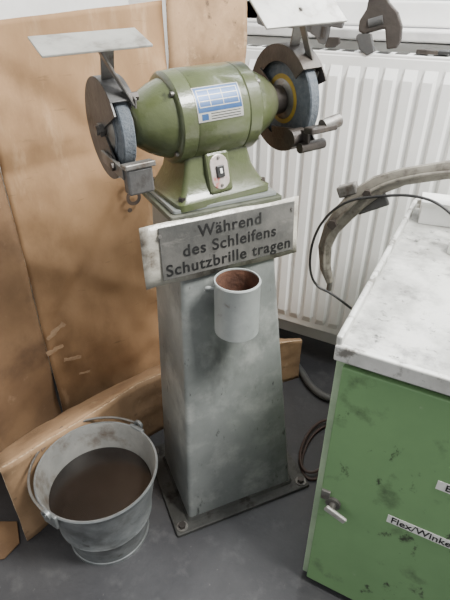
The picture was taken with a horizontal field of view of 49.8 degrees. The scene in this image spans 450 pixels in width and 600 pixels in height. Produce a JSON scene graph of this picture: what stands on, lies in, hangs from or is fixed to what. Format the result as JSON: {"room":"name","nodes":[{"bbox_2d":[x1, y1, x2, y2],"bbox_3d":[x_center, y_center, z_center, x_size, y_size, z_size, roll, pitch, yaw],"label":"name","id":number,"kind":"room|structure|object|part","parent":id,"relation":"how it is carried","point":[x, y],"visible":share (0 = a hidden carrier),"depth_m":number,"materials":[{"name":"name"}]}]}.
{"room":"workshop","nodes":[
{"label":"workshop","id":0,"kind":"room"},
{"bbox_2d":[0,0,128,372],"bbox_3d":[-1.352,-0.156,0.424,0.100,2.500,4.200,16,36,23],"label":"wall","id":1,"kind":"structure","parent":0,"point":[8,8],"depth_m":1.55,"materials":[{"name":"white paint"}]},
{"bbox_2d":[0,328,351,599],"bbox_3d":[0.364,1.496,0.266,4.600,0.100,4.600,16,36,23],"label":"floor","id":2,"kind":"structure","parent":0,"point":[258,553],"depth_m":1.37,"materials":[{"name":"concrete"}]},
{"bbox_2d":[0,521,19,559],"bbox_3d":[-0.673,0.696,1.399,0.165,0.005,0.122,0,33,0],"label":"scrap","id":3,"kind":"object","parent":2,"relation":"on","point":[9,534],"visible":1,"depth_m":1.41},
{"bbox_2d":[27,416,157,566],"bbox_3d":[-0.348,0.548,1.362,0.339,0.298,0.334,0,33,0],"label":"bucket","id":4,"kind":"object","parent":2,"relation":"on","point":[94,483],"visible":0.93,"depth_m":1.33,"materials":[{"name":"metal"}]},
{"bbox_3d":[-0.425,0.532,1.183,0.050,0.045,0.012,19,37,26],"label":"ear plate","id":5,"kind":"part","parent":4,"relation":"part of","materials":[{"name":"metal"}]},
{"bbox_3d":[-0.416,0.411,1.323,0.180,0.015,0.343,19,37,26],"label":"bail handle","id":6,"kind":"part","parent":4,"relation":"part of","materials":[{"name":"metal"}]},
{"bbox_3d":[-0.255,0.385,1.411,0.050,0.045,0.012,19,37,26],"label":"ear plate","id":7,"kind":"part","parent":4,"relation":"part of","materials":[{"name":"metal"}]},
{"bbox_2d":[0,0,246,450],"bbox_3d":[-0.426,-0.239,1.470,1.212,1.501,0.123,-25,41,-33],"label":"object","id":8,"kind":"object","parent":2,"relation":"on","point":[76,226],"visible":0.59,"depth_m":1.46,"materials":[{"name":"paper"}]},
{"bbox_3d":[-0.386,-0.194,1.571,0.519,1.316,0.046,-21,38,-29],"label":"panel","id":9,"kind":"part","parent":8,"relation":"part of","materials":[{"name":"cardboard"}]},
{"bbox_3d":[-0.053,-0.394,1.708,0.279,1.501,0.035,-19,38,-27],"label":"panel","id":10,"kind":"part","parent":8,"relation":"part of","materials":[{"name":"cardboard"}]},
{"bbox_2d":[0,338,301,540],"bbox_3d":[-0.217,0.288,1.741,1.187,0.320,0.350,-23,40,-32],"label":"wooden board","id":11,"kind":"object","parent":2,"relation":"on","point":[138,397],"visible":0.44,"depth_m":1.48,"materials":[{"name":"wood"}]},
{"bbox_2d":[142,187,308,537],"bbox_3d":[0.000,0.155,1.353,0.444,0.966,0.344,-13,35,-19],"label":"pedestal","id":12,"kind":"object","parent":2,"relation":"on","point":[224,454],"visible":0.61,"depth_m":1.32,"materials":[{"name":"metal"}]},
{"bbox_2d":[177,521,187,531],"bbox_3d":[-0.126,0.667,1.427,0.034,0.004,0.034,-13,35,-19],"label":"bolt","id":13,"kind":"object","parent":12,"relation":"in","point":[182,526],"depth_m":1.42,"materials":[{"name":"metal"}]},
{"bbox_2d":[28,0,346,212],"bbox_3d":[-0.056,-0.394,0.958,0.598,0.398,0.253,-19,38,-27],"label":"grinder","id":14,"kind":"object","parent":12,"relation":"on","point":[203,120],"visible":1,"depth_m":0.94,"materials":[{"name":"green paint"}]},
{"bbox_3d":[-0.209,-0.253,0.905,0.006,0.028,0.113,-20,38,-24],"label":"rest arm","id":15,"kind":"part","parent":14,"relation":"part of","materials":[{"name":"metal"}]},
{"bbox_2d":[112,119,117,155],"bbox_3d":[-0.211,-0.327,0.920,0.027,0.104,0.104,-20,38,-24],"label":"washer","id":16,"kind":"object","parent":14,"relation":"in","point":[114,122],"depth_m":0.89,"materials":[{"name":"metal"}]},
{"bbox_3d":[-0.184,-0.375,0.815,0.058,0.096,0.018,-22,39,-30],"label":"shield arm","id":17,"kind":"part","parent":14,"relation":"part of","materials":[{"name":"metal"}]},
{"bbox_3d":[-0.177,-0.373,0.869,0.004,0.044,0.090,-20,38,-24],"label":"shield arm","id":18,"kind":"part","parent":14,"relation":"part of","materials":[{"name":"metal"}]},
{"bbox_2d":[203,150,232,193],"bbox_3d":[-0.018,-0.268,1.014,0.059,0.087,0.046,-18,37,-26],"label":"switch","id":19,"kind":"object","parent":14,"relation":"attached to","point":[217,164],"depth_m":1.00,"materials":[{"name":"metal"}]},
{"bbox_2d":[271,73,296,122],"bbox_3d":[0.138,-0.453,1.088,0.027,0.104,0.104,-20,38,-24],"label":"washer","id":20,"kind":"object","parent":14,"relation":"in","point":[287,82],"depth_m":1.06,"materials":[{"name":"yellow metal"}]},
{"bbox_3d":[0.144,-0.367,1.072,0.007,0.041,0.133,-20,38,-24],"label":"rest arm","id":21,"kind":"part","parent":14,"relation":"part of","materials":[{"name":"metal"}]},
{"bbox_3d":[0.152,-0.350,1.046,0.035,0.038,0.038,-20,38,-24],"label":"rest knob","id":22,"kind":"part","parent":14,"relation":"part of","materials":[{"name":"metal"}]},
{"bbox_3d":[0.164,-0.516,0.976,0.053,0.129,0.018,-20,38,-24],"label":"shield arm","id":23,"kind":"part","parent":14,"relation":"part of","materials":[{"name":"metal"}]},
{"bbox_3d":[0.187,-0.333,1.048,0.065,0.022,0.022,-20,38,-24],"label":"rest knob","id":24,"kind":"part","parent":14,"relation":"part of","materials":[{"name":"metal"}]},
{"bbox_3d":[0.223,-0.374,1.025,0.048,0.034,0.028,-20,38,-24],"label":"rest handle","id":25,"kind":"part","parent":14,"relation":"part of","materials":[{"name":"metal"}]},
{"bbox_3d":[-0.039,-0.246,1.111,0.268,0.012,0.216,-16,36,-22],"label":"plate","id":26,"kind":"part","parent":12,"relation":"part of","materials":[{"name":"grey metal"}]},
{"bbox_2d":[139,196,298,289],"bbox_3d":[0.002,-0.127,1.059,0.378,0.141,0.018,-16,36,-22],"label":"safety sign","id":27,"kind":"object","parent":12,"relation":"attached to","point":[191,248],"visible":1,"depth_m":1.05,"materials":[{"name":"plastic"}]},
{"bbox_3d":[0.000,0.555,1.613,0.444,0.012,0.344,-13,35,-19],"label":"plate","id":28,"kind":"part","parent":12,"relation":"part of","materials":[{"name":"metal"}]},
{"bbox_2d":[204,268,260,342],"bbox_3d":[0.021,0.010,1.073,0.116,0.134,0.103,19,38,27],"label":"mug","id":29,"kind":"object","parent":12,"relation":"attached to","point":[236,290],"visible":1,"depth_m":1.04,"materials":[{"name":"grey paint"}]},
{"bbox_2d":[295,476,305,485],"bbox_3d":[0.243,0.582,1.558,0.034,0.004,0.034,-13,35,-19],"label":"bolt","id":30,"kind":"object","parent":12,"relation":"in","point":[299,480],"depth_m":1.55,"materials":[{"name":"metal"}]},
{"bbox_2d":[299,419,326,480],"bbox_3d":[0.330,0.510,1.673,0.130,0.020,0.276,16,36,23],"label":"cable","id":31,"kind":"object","parent":2,"relation":"on","point":[302,451],"visible":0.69,"depth_m":1.66,"materials":[{"name":"black rubber"}]},
{"bbox_2d":[299,363,330,401],"bbox_3d":[0.383,0.323,1.952,0.352,0.028,0.185,16,36,23],"label":"hose","id":32,"kind":"object","parent":2,"relation":"on","point":[325,396],"visible":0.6,"depth_m":1.91,"materials":[{"name":"grey rubber"}]},
{"bbox_2d":[303,198,449,599],"bbox_3d":[0.769,0.349,1.180,0.903,0.828,0.780,16,36,23],"label":"base cabinet","id":33,"kind":"object","parent":2,"relation":"on","point":[379,529],"visible":1,"depth_m":0.99,"materials":[{"name":"metal"}]},
{"bbox_3d":[0.238,0.463,1.083,0.016,0.016,0.014,16,36,23],"label":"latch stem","id":34,"kind":"part","parent":33,"relation":"part of","materials":[{"name":"metal"}]},
{"bbox_3d":[0.244,0.475,1.075,0.052,0.017,0.008,34,41,9],"label":"latch handle","id":35,"kind":"part","parent":33,"relation":"part of","materials":[{"name":"silver metal"}]},
{"bbox_3d":[0.604,0.540,0.928,0.872,0.733,0.014,16,36,23],"label":"door","id":36,"kind":"part","parent":33,"relation":"part of","materials":[{"name":"green paint"}]},
{"bbox_2d":[343,208,449,375],"bbox_3d":[0.775,0.030,0.985,0.900,0.030,0.750,16,36,23],"label":"countertop","id":37,"kind":"structure","parent":33,"relation":"on","point":[405,316],"depth_m":0.98,"materials":[{"name":"white stone"}]},
{"bbox_2d":[309,194,449,309],"bbox_3d":[0.474,-0.093,1.333,0.510,0.410,0.024,16,36,23],"label":"power cable","id":38,"kind":"object","parent":37,"relation":"on","point":[443,207],"visible":1,"depth_m":1.33,"materials":[{"name":"black plastic"}]},
{"bbox_2d":[318,160,449,290],"bbox_3d":[0.556,-0.160,1.299,0.620,0.464,0.120,16,36,23],"label":"press","id":39,"kind":"object","parent":37,"relation":"on","point":[380,184],"visible":0.98,"depth_m":1.32,"materials":[{"name":"metal"}]},
{"bbox_3d":[0.403,-0.272,1.340,0.090,0.050,0.012,-14,20,38],"label":"bracket plate","id":40,"kind":"part","parent":39,"relation":"part of","materials":[{"name":"metal"}]},
{"bbox_2d":[418,192,449,226],"bbox_3d":[0.592,-0.245,1.323,0.116,0.063,0.081,11,35,17],"label":"carton","id":41,"kind":"object","parent":37,"relation":"on","point":[430,213],"visible":0.86,"depth_m":1.30,"materials":[{"name":"cardboard"}]},
{"bbox_3d":[0.592,-0.265,1.310,0.116,0.014,0.081,11,35,17],"label":"carton lid","id":42,"kind":"part","parent":41,"relation":"part of","materials":[{"name":"cardboard"}]},
{"bbox_2d":[128,0,247,31],"bbox_3d":[-0.142,-1.573,1.504,0.450,1.300,0.120,16,36,23],"label":"wall","id":43,"kind":"structure","parent":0,"point":[129,1],"depth_m":1.82,"materials":[{"name":"white paint"}]},
{"bbox_2d":[164,32,449,344],"bbox_3d":[0.938,-0.209,1.700,2.900,1.200,0.120,16,36,23],"label":"wall","id":44,"kind":"structure","parent":0,"point":[351,44],"depth_m":1.66,"materials":[{"name":"white paint"}]},
{"bbox_2d":[247,0,257,17],"bbox_3d":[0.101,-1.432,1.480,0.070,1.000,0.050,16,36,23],"label":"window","id":45,"kind":"structure","parent":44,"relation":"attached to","point":[252,13],"depth_m":1.72,"materials":[{"name":"black glass"}]},
{"bbox_2d":[245,44,449,334],"bbox_3d":[0.690,-0.192,1.689,1.510,1.182,0.145,16,36,23],"label":"radiator","id":46,"kind":"object","parent":44,"relation":"attached to","point":[394,107],"visible":0.38,"depth_m":1.59,"materials":[{"name":"metal"}]},
{"bbox_2d":[256,16,344,47],"bbox_3d":[0.228,-0.846,1.520,0.292,0.089,0.022,17,37,25],"label":"wrench","id":47,"kind":"object","parent":46,"relation":"on","point":[321,32],"visible":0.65,"depth_m":1.48,"materials":[{"name":"metal"}]},
{"bbox_3d":[0.187,-0.876,1.532,0.196,0.038,0.011,23,39,21],"label":"handle","id":48,"kind":"part","parent":47,"relation":"part of","materials":[{"name":"metal"}]},
{"bbox_2d":[247,44,449,60],"bbox_3d":[0.678,-0.672,1.352,1.500,0.008,0.070,16,36,23],"label":"grille","id":49,"kind":"object","parent":46,"relation":"attached to","point":[252,49],"depth_m":1.45,"materials":[{"name":"white metal"}]},
{"bbox_2d":[356,0,402,54],"bbox_3d":[0.424,-0.905,1.334,0.188,0.416,0.042,24,40,32],"label":"wrench","id":50,"kind":"object","parent":46,"relation":"on","point":[378,15],"visible":1,"depth_m":1.38,"materials":[{"name":"metal"}]},
{"bbox_2d":[416,49,449,55],"bbox_3d":[0.660,-0.686,1.350,0.244,0.014,0.038,11,35,16],"label":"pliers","id":51,"kind":"object","parent":46,"relation":"on","point":[418,51],"visible":1,"depth_m":1.36,"materials":[{"name":"metal"}]},
{"bbox_3d":[0.679,-0.678,1.337,0.193,0.014,0.024,12,35,18],"label":"handle","id":52,"kind":"part","parent":51,"relation":"part of","materials":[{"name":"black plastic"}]},
{"bbox_2d":[247,0,449,27],"bbox_3d":[0.996,-0.777,1.334,2.100,0.070,0.050,16,36,23],"label":"frame","id":53,"kind":"object","parent":44,"relation":"attached to","point":[432,14],"visible":0.33,"depth_m":1.50,"materials":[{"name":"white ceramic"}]},
{"bbox_2d":[247,22,449,43],"bbox_3d":[0.966,-0.702,1.315,2.140,0.030,0.130,16,36,23],"label":"windowsill","id":54,"kind":"object","parent":44,"relation":"attached to","point":[423,35],"depth_m":1.50,"materials":[{"name":"stone"}]},
{"bbox_2d":[415,0,449,0],"bbox_3d":[0.996,-1.171,1.079,2.000,0.900,0.006,16,36,23],"label":"pane","id":55,"kind":"object","parent":44,"relation":"attached to","point":[415,0],"visible":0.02,"depth_m":1.48,"materials":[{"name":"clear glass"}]}
]}

